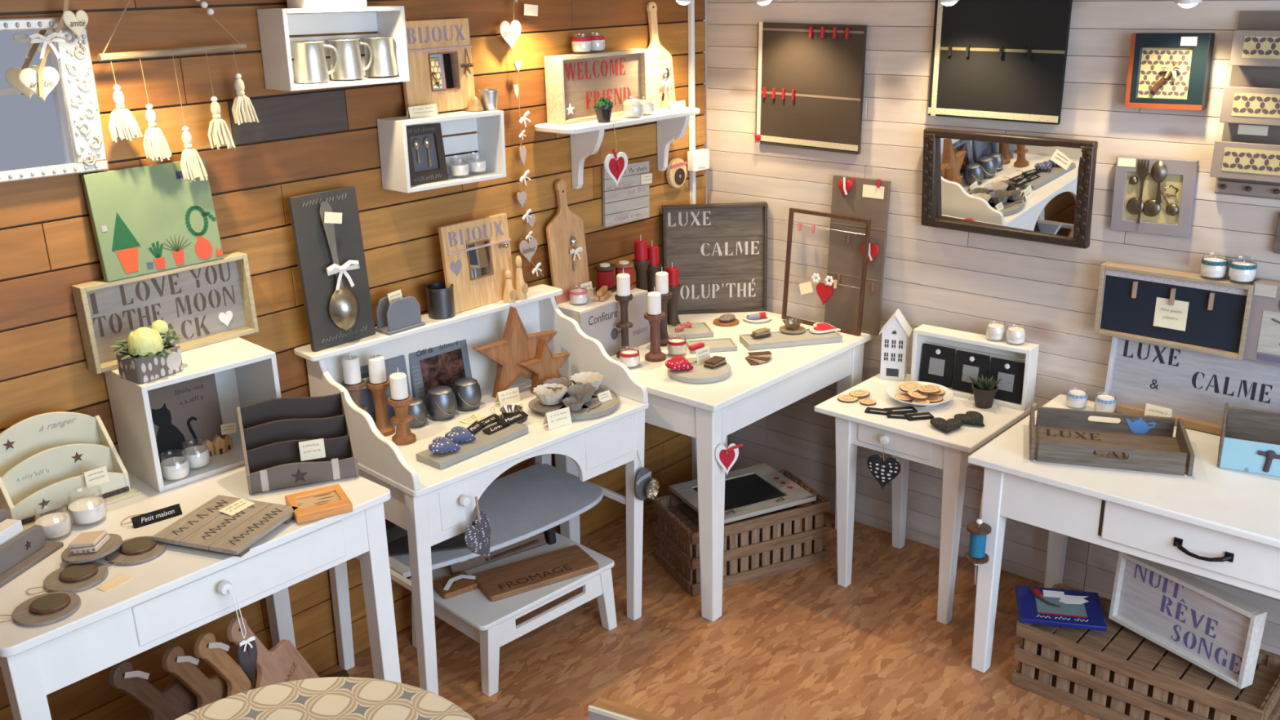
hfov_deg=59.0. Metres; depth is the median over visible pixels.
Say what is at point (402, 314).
napkin holder
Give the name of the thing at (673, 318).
candle holder
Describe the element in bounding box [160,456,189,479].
jar candle
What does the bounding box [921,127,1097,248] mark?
wall mirror
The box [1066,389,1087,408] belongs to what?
jar candle
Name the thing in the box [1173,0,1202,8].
spot lamp
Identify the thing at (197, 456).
jar candle
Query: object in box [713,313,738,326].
coaster
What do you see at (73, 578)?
coaster
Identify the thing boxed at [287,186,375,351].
board
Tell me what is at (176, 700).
paddle board
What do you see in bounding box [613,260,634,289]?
thread spool
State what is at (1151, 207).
spoon bowl
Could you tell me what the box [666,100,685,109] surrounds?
price card
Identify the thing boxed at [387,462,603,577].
seat
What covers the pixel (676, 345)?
jar candle
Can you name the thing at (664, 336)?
candle holder
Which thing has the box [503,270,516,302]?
wooden figure
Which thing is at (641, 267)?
candle holder
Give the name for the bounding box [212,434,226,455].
wooden ornament
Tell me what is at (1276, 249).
wooden plaque
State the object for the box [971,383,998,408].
pot
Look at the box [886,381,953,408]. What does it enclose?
round plate
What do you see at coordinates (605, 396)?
price tag
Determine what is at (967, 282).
wall
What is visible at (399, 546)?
sheet
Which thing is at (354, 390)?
candle holder
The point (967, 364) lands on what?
tag
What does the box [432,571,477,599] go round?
cutting board
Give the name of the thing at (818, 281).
flower
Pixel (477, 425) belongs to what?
tag
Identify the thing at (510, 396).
price card
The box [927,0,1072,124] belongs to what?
memo board
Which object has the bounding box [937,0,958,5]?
spot lamp
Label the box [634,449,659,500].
ornament
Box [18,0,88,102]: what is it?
garland
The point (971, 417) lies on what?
heart
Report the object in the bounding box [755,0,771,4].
spot lamp
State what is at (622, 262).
tea light
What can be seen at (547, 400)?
cup and saucer
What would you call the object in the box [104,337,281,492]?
cube
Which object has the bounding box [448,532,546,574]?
cutting board
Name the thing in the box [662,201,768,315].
sign
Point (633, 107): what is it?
jar candle
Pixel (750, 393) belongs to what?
table
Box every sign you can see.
[71,251,258,373]
[544,48,648,124]
[578,291,650,356]
[602,160,648,226]
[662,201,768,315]
[1103,337,1279,435]
[1108,551,1266,688]
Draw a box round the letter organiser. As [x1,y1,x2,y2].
[236,391,359,495]
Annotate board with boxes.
[108,660,197,719]
[151,494,297,557]
[161,645,227,709]
[194,631,257,697]
[226,616,319,688]
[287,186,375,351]
[402,17,475,113]
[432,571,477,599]
[438,213,515,313]
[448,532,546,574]
[471,545,599,601]
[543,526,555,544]
[546,179,589,303]
[587,697,675,719]
[646,0,675,108]
[754,22,866,154]
[781,208,871,336]
[824,174,890,335]
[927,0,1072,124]
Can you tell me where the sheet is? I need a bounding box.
[387,521,475,556]
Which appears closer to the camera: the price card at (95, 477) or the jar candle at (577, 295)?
the price card at (95, 477)
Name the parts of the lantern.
roof panel, door, roof panel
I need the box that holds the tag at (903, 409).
[883,405,917,413]
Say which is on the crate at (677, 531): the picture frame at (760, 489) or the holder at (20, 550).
the picture frame at (760, 489)
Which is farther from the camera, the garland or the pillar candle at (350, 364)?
the pillar candle at (350, 364)
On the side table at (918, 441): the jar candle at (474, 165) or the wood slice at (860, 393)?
the wood slice at (860, 393)
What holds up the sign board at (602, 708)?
on the floor
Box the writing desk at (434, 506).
[293,284,648,695]
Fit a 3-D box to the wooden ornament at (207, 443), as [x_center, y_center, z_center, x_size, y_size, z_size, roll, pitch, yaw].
[-1.096,0.221,2.865,0.019,0.046,0.033,10,22,30]
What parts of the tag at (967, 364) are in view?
chalk panel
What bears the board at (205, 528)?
on the console table at (168, 596)
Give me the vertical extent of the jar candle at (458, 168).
0.060 m
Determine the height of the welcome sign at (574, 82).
0.212 m
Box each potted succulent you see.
[593,96,613,123]
[968,373,1001,408]
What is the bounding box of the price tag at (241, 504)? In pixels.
[218,497,254,515]
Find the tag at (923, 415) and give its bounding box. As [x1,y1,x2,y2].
[903,412,933,420]
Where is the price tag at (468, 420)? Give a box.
[458,413,485,424]
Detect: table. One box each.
[0,464,401,719]
[554,311,872,622]
[813,373,1036,624]
[967,394,1279,672]
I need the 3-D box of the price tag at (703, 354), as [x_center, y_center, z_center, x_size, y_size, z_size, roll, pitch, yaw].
[0.207,-0.016,3.707,0.060,0.047,0.009,-16,24,-37]
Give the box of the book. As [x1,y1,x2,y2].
[1015,585,1106,631]
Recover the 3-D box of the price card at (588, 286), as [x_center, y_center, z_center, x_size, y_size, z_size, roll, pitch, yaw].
[-0.191,-0.244,3.913,0.033,0.049,0.055,15,25,39]
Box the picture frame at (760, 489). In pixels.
[668,462,816,524]
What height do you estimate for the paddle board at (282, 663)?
0.500 m
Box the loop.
[120,513,145,524]
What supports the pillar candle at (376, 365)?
on the candle holder at (383, 424)
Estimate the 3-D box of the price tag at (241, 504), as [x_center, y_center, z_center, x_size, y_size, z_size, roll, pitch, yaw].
[-0.910,0.332,2.556,0.040,0.005,0.070,8,21,27]
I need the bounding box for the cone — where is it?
[467,96,484,111]
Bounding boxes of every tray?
[385,519,407,544]
[415,422,528,469]
[535,388,619,420]
[667,321,713,338]
[667,357,730,383]
[686,337,737,353]
[739,327,842,350]
[1029,405,1195,475]
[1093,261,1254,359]
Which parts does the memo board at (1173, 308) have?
frame, frame, frame, frame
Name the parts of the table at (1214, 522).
leg, leg, drawer, handle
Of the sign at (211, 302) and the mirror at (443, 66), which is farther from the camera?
the mirror at (443, 66)
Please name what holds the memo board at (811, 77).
attached to the wall at (967, 282)
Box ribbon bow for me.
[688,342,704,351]
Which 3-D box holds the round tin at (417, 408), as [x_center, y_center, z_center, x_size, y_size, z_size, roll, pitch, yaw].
[-0.672,0.154,3.362,0.078,0.080,0.078,6,20,21]
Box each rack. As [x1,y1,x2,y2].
[0,411,141,531]
[1209,10,1279,199]
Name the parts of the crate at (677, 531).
short rail, short rail, short rail, long rail, long rail, long rail, long rail, long rail, short rail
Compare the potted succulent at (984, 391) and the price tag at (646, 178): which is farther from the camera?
the price tag at (646, 178)
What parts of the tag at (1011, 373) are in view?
chalk panel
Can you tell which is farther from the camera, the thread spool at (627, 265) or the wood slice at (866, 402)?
the thread spool at (627, 265)
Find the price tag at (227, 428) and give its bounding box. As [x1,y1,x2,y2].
[220,422,236,435]
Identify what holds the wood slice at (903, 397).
on the round plate
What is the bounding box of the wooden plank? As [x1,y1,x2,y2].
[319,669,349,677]
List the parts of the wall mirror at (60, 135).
glass, frame, frame, frame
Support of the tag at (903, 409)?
on the side table at (918, 441)
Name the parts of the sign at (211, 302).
frame, frame, frame, frame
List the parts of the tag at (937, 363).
chalk panel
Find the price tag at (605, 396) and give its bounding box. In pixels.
[597,390,612,403]
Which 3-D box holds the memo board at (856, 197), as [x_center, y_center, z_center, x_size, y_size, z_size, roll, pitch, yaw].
[0.765,-0.373,4.006,0.224,0.550,0.046,15,25,39]
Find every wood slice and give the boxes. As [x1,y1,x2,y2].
[837,394,857,403]
[848,389,870,398]
[859,398,875,405]
[894,393,914,401]
[899,381,921,392]
[906,390,928,399]
[911,399,930,407]
[917,386,940,394]
[921,384,938,388]
[927,395,942,403]
[928,389,945,395]
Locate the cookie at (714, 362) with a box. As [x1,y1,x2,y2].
[703,355,726,368]
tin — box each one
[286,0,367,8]
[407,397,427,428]
[426,385,457,421]
[452,377,481,411]
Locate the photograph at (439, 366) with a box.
[419,348,465,396]
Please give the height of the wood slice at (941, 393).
0.011 m
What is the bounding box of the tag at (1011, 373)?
[988,357,1025,404]
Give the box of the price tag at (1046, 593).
[1042,590,1064,598]
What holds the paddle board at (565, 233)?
on the display box at (568, 308)
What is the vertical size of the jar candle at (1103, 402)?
0.060 m
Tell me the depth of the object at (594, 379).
3.57 m
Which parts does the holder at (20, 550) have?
panel, panel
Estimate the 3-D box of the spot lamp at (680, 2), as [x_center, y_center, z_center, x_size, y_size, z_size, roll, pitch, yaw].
[0.143,-1.343,3.754,0.074,0.314,0.070,15,25,39]
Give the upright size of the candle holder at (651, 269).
0.241 m
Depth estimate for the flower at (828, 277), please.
4.05 m
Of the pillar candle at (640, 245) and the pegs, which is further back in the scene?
the pillar candle at (640, 245)
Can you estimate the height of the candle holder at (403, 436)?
0.135 m
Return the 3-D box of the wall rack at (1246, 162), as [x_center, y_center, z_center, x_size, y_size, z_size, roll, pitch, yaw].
[1.678,-0.669,3.008,0.240,0.490,0.087,15,25,39]
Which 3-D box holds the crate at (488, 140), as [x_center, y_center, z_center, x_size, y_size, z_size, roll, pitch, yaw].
[-0.580,-0.624,3.349,0.120,0.200,0.374,15,24,39]
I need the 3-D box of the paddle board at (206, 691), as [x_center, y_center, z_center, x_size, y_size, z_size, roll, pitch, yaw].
[-1.073,0.879,2.927,0.025,0.497,0.359,4,20,16]
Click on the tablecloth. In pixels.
(335, 698)
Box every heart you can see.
[228,590,257,687]
[428,436,460,453]
[444,426,475,442]
[464,496,490,560]
[665,355,693,370]
[866,435,900,488]
[929,417,963,433]
[953,410,984,426]
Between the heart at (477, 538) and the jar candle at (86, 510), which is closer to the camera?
the jar candle at (86, 510)
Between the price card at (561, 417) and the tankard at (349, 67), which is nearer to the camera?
the tankard at (349, 67)
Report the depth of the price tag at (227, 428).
2.88 m
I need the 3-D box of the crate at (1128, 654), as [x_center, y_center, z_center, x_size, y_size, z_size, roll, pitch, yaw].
[1.433,0.884,3.202,0.662,0.205,0.302,15,25,39]
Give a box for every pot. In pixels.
[110,320,182,383]
[593,106,613,123]
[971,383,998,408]
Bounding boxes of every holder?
[0,508,63,587]
[284,484,352,524]
[340,379,367,410]
[366,377,395,436]
[374,293,425,334]
[387,394,416,445]
[614,293,632,358]
[632,257,649,290]
[644,311,666,362]
[647,262,661,293]
[659,291,672,346]
[666,284,680,326]
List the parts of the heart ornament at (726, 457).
frame, cord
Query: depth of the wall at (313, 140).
3.11 m
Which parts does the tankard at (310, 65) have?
handle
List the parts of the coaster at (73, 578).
disc pendant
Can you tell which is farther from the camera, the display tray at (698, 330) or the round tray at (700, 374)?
the display tray at (698, 330)
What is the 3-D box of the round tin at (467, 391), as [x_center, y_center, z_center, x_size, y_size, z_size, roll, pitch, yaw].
[-0.534,0.103,3.486,0.089,0.091,0.089,-18,25,-40]
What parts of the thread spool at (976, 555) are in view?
cord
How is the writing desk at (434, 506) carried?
on the floor
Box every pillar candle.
[342,355,361,384]
[367,350,386,383]
[389,367,408,399]
[616,268,630,296]
[634,239,647,260]
[647,240,658,265]
[647,287,661,315]
[655,271,668,293]
[665,262,679,286]
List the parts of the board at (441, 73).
rail, mirror frame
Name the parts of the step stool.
leg, rail, leg, seat, rail, leg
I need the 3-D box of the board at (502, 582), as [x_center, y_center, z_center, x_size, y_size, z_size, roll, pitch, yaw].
[-0.325,0.661,3.530,0.370,0.020,0.160,-12,21,-28]
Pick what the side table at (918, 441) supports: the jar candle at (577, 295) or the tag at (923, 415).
the tag at (923, 415)
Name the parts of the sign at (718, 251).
frame, frame, frame, frame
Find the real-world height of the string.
1.136 m
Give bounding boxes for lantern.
[879,308,912,381]
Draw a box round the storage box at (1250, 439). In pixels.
[1217,402,1279,476]
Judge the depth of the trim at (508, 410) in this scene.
3.41 m
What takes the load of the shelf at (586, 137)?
attached to the wall at (313, 140)
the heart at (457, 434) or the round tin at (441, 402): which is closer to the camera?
the heart at (457, 434)
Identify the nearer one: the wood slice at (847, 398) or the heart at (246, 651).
the heart at (246, 651)
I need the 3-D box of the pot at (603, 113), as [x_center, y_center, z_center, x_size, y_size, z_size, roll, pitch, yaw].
[-0.118,-0.799,3.682,0.064,0.051,0.064,15,25,39]
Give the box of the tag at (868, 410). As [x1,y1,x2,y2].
[864,407,888,415]
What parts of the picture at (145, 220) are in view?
painted pot, painted pot, painted pot, painted pot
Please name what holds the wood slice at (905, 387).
on the wood slice
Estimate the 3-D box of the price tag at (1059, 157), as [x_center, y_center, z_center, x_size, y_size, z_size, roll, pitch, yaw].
[1.263,-0.601,3.394,0.070,0.060,0.002,15,25,39]
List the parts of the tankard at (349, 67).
handle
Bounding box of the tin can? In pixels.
[425,282,455,319]
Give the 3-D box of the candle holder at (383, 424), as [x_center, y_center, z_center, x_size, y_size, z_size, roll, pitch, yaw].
[-0.754,0.136,3.296,0.068,0.161,0.068,15,25,40]
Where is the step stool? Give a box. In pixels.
[408,532,617,697]
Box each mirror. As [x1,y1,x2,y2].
[0,17,108,182]
[430,53,458,89]
[467,240,492,279]
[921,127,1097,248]
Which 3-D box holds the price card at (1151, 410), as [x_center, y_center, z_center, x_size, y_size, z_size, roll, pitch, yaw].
[1.542,0.164,3.364,0.032,0.060,0.075,-19,25,-41]
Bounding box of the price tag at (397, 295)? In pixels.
[386,289,402,303]
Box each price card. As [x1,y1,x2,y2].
[84,466,109,488]
[298,438,325,461]
[406,103,438,118]
[494,386,520,406]
[542,406,572,430]
[578,280,594,297]
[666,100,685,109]
[1144,403,1172,417]
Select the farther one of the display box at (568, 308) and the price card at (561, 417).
the display box at (568, 308)
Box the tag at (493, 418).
[479,406,501,428]
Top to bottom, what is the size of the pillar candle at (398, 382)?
0.086 m
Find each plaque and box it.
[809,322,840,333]
[1272,212,1279,253]
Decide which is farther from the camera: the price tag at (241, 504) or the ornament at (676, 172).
the ornament at (676, 172)
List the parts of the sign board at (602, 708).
panel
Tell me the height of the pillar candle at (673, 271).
0.082 m
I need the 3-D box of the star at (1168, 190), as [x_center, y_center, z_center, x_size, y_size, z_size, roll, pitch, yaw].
[1.524,-0.485,3.250,0.046,0.039,0.008,13,23,40]
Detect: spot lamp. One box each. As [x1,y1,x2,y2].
[675,0,693,4]
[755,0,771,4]
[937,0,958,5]
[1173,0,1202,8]
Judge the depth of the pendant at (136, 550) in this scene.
2.40 m
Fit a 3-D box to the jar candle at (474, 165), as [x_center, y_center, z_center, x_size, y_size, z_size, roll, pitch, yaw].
[-0.500,-0.601,3.450,0.064,0.060,0.064,15,25,39]
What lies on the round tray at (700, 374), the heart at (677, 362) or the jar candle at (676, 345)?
the heart at (677, 362)
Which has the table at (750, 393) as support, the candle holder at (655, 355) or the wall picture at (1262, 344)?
the candle holder at (655, 355)
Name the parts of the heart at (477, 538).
cord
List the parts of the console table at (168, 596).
leg, knob, drawer, leg, leg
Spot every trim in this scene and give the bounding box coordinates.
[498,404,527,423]
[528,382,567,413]
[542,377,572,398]
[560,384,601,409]
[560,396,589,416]
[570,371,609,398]
[687,0,697,479]
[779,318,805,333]
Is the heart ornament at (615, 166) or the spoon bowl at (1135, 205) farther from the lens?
the heart ornament at (615, 166)
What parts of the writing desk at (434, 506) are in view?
leg, leg, drawer, knob, leg, drawer, leg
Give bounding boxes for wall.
[0,0,706,719]
[706,0,1279,655]
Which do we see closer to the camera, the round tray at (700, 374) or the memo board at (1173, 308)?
the memo board at (1173, 308)
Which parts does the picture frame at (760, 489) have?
slate panel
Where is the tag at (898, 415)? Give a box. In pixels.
[887,412,906,418]
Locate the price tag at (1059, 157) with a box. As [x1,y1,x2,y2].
[1050,149,1071,169]
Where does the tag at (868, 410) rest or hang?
on the side table at (918, 441)
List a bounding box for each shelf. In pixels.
[293,284,562,361]
[534,106,699,188]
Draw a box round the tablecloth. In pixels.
[175,676,475,719]
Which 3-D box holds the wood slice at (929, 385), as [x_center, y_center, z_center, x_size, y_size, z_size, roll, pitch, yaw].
[0.956,0.096,3.752,0.068,0.015,0.068,4,19,15]
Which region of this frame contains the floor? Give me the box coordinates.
[317,480,1240,719]
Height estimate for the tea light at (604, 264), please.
0.006 m
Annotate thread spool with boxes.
[594,262,615,293]
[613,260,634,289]
[964,492,991,584]
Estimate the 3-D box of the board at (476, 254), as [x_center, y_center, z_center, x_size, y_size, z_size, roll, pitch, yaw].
[-0.492,-0.298,3.499,0.063,0.268,0.262,15,25,39]
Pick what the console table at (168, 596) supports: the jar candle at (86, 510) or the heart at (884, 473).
the jar candle at (86, 510)
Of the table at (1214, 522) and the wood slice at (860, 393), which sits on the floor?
the table at (1214, 522)
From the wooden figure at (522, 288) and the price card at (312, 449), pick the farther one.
the wooden figure at (522, 288)
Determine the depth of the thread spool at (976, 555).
3.21 m
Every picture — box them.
[80,158,223,281]
[147,373,224,465]
[406,122,448,186]
[408,338,471,404]
[1035,595,1087,617]
[1110,155,1199,237]
[1242,278,1279,365]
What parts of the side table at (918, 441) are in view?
leg, knob, drawer, leg, leg, leg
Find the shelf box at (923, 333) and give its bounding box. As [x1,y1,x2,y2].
[910,324,1039,410]
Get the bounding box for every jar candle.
[35,512,71,538]
[67,496,106,524]
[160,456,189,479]
[182,445,209,468]
[448,161,469,175]
[466,156,486,172]
[569,287,587,303]
[571,36,591,51]
[586,35,604,50]
[619,348,639,366]
[622,97,643,115]
[641,98,654,113]
[666,337,686,355]
[986,323,1005,339]
[1005,326,1025,343]
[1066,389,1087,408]
[1094,394,1116,412]
[1200,256,1227,277]
[1228,259,1257,281]
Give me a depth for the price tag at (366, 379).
3.29 m
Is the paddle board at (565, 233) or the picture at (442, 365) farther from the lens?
the paddle board at (565, 233)
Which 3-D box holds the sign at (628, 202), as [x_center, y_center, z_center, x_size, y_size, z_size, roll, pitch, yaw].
[-0.048,-0.598,4.058,0.014,0.208,0.236,15,23,39]
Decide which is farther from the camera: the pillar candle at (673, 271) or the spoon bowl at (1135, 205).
the pillar candle at (673, 271)
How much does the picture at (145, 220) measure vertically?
0.255 m
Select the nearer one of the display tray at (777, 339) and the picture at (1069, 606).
the picture at (1069, 606)
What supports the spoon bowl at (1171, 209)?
on the picture at (1152, 195)
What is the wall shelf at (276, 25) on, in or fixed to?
attached to the wall at (313, 140)
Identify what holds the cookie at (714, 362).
on the round tray at (700, 374)
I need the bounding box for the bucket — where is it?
[478,87,498,110]
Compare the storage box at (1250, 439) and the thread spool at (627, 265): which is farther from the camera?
the thread spool at (627, 265)
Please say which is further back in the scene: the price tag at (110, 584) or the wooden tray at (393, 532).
the wooden tray at (393, 532)
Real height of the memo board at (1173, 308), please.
0.217 m
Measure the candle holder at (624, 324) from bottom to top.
0.218 m
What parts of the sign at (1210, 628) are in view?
frame, frame, frame, frame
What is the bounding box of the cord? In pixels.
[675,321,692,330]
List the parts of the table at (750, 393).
leg, leg, leg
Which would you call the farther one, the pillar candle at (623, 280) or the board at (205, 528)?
the pillar candle at (623, 280)
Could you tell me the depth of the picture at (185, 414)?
2.81 m
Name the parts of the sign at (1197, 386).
frame, frame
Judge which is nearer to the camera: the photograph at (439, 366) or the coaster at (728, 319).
the photograph at (439, 366)
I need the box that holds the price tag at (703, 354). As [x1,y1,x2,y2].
[695,346,710,364]
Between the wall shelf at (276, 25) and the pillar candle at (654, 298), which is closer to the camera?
the wall shelf at (276, 25)
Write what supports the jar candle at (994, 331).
on the shelf box at (923, 333)
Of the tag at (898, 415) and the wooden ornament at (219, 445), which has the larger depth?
the tag at (898, 415)
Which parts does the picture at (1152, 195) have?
spoon handle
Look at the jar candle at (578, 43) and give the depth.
3.67 m
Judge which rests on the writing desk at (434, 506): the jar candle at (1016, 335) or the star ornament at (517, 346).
the star ornament at (517, 346)
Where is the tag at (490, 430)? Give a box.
[482,413,510,435]
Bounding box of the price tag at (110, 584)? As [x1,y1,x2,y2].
[96,574,132,591]
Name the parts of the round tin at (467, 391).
handle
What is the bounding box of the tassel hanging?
[97,0,258,182]
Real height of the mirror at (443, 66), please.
0.100 m
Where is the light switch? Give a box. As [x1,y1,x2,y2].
[687,148,709,172]
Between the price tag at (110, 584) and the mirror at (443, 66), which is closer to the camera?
the price tag at (110, 584)
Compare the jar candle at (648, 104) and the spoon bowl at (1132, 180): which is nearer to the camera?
the spoon bowl at (1132, 180)
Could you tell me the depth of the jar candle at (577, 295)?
3.80 m
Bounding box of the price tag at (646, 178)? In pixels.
[640,173,652,184]
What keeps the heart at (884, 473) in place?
hanging from the side table at (918, 441)
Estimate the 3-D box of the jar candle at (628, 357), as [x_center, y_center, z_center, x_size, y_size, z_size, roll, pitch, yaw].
[-0.034,-0.010,3.750,0.069,0.064,0.069,15,25,39]
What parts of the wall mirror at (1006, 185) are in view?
frame, frame, glass, frame, frame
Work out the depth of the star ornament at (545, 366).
3.60 m
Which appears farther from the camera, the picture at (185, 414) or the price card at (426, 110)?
the price card at (426, 110)
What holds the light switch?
attached to the wall at (313, 140)
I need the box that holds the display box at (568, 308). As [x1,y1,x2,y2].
[556,283,647,324]
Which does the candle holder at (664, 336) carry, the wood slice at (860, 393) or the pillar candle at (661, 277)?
the pillar candle at (661, 277)
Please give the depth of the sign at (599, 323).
3.85 m
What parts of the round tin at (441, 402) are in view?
handle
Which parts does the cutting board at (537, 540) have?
peg rail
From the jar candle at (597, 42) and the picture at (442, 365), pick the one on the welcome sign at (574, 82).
the jar candle at (597, 42)
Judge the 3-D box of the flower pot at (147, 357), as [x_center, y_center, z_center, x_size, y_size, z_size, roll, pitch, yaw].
[-1.165,-0.025,2.684,0.147,0.122,0.144,-5,19,-11]
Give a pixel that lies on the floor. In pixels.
(797, 644)
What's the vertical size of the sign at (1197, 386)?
0.234 m
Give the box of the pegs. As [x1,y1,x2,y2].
[594,285,611,301]
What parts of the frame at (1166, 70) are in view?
frame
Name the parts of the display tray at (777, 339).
wooden brackets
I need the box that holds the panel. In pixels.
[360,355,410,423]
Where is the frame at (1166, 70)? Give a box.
[1124,32,1214,110]
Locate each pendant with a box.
[0,591,80,626]
[102,536,166,567]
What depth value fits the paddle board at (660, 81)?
4.01 m
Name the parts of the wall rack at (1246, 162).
hook rail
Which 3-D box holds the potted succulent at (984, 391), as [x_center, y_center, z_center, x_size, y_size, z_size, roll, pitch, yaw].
[1.124,0.106,3.664,0.096,0.096,0.107,-4,19,-9]
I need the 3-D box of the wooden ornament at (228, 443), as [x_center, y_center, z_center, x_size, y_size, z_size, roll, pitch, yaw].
[-1.062,0.209,2.905,0.019,0.042,0.033,8,21,26]
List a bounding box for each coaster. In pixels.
[26,529,122,595]
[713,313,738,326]
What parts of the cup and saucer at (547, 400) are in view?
plate, mould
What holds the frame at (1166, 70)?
attached to the wall at (967, 282)
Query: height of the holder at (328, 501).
0.022 m
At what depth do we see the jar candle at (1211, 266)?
3.19 m
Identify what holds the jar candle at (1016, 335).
on the shelf box at (923, 333)
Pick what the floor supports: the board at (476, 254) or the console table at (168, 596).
the console table at (168, 596)
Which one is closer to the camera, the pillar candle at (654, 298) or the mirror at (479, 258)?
the mirror at (479, 258)
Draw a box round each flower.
[811,273,820,283]
[824,275,833,285]
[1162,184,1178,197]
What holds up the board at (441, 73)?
on the crate at (488, 140)
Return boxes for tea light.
[600,262,609,266]
[618,260,628,264]
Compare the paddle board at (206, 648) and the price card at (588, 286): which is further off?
the price card at (588, 286)
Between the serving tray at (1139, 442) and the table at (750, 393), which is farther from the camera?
the table at (750, 393)
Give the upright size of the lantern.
0.237 m
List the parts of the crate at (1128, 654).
short rail, short rail, short rail, long rail, long rail, long rail, long rail, long rail, short rail, short rail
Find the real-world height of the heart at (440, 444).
0.034 m
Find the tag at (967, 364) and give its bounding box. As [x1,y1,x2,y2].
[951,350,990,393]
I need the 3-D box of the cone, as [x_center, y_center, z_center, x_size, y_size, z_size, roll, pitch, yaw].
[-0.495,-0.772,3.405,0.048,0.042,0.048,15,25,39]
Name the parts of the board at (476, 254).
rail, mirror frame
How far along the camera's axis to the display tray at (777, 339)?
3.94 m
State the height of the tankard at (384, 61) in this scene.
0.105 m
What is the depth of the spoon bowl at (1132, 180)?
3.31 m
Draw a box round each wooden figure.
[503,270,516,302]
[514,255,528,299]
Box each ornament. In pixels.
[201,439,214,456]
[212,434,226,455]
[223,434,233,450]
[471,306,557,398]
[517,337,570,394]
[604,123,627,186]
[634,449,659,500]
[666,157,687,188]
[715,422,742,475]
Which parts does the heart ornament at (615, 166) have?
frame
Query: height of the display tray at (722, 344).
0.016 m
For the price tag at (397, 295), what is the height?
0.045 m
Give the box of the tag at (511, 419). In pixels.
[496,403,528,426]
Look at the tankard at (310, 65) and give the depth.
2.93 m
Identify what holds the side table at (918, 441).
on the floor
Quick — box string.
[498,0,543,275]
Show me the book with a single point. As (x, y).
(1077, 609)
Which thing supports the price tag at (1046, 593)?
on the book
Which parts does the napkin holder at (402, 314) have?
panel, panel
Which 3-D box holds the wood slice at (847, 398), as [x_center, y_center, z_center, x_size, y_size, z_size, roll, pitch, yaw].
[0.692,0.128,3.767,0.069,0.007,0.069,15,25,39]
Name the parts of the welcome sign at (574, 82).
frame, frame, frame, panel, frame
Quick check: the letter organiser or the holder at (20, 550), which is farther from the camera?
the letter organiser
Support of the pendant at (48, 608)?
on the console table at (168, 596)
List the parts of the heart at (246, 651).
cord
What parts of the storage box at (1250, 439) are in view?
panel, panel, panel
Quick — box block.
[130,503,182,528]
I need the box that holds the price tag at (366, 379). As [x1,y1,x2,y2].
[361,377,369,389]
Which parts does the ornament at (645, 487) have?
mould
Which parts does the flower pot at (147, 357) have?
flower, pot, flower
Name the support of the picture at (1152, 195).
attached to the wall at (967, 282)
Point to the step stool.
(492, 624)
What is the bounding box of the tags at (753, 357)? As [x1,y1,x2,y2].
[745,351,771,365]
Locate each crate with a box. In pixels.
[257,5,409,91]
[377,109,506,193]
[653,469,830,595]
[1011,582,1279,719]
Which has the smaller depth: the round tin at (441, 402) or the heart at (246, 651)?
the heart at (246, 651)
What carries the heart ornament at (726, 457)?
hanging from the table at (750, 393)
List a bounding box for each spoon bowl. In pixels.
[1126,196,1143,214]
[1128,176,1137,184]
[1142,199,1160,216]
[1165,203,1178,215]
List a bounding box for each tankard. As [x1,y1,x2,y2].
[291,40,338,84]
[328,38,373,80]
[362,35,397,77]
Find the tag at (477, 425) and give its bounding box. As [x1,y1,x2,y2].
[466,414,484,434]
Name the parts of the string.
cord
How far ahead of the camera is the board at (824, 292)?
4.07 m
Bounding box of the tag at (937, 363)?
[919,342,955,387]
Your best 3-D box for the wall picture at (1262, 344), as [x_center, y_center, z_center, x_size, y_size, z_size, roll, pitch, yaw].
[1.789,-0.097,3.126,0.190,0.225,0.060,15,25,39]
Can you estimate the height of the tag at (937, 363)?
0.135 m
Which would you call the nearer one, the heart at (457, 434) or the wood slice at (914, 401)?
the heart at (457, 434)

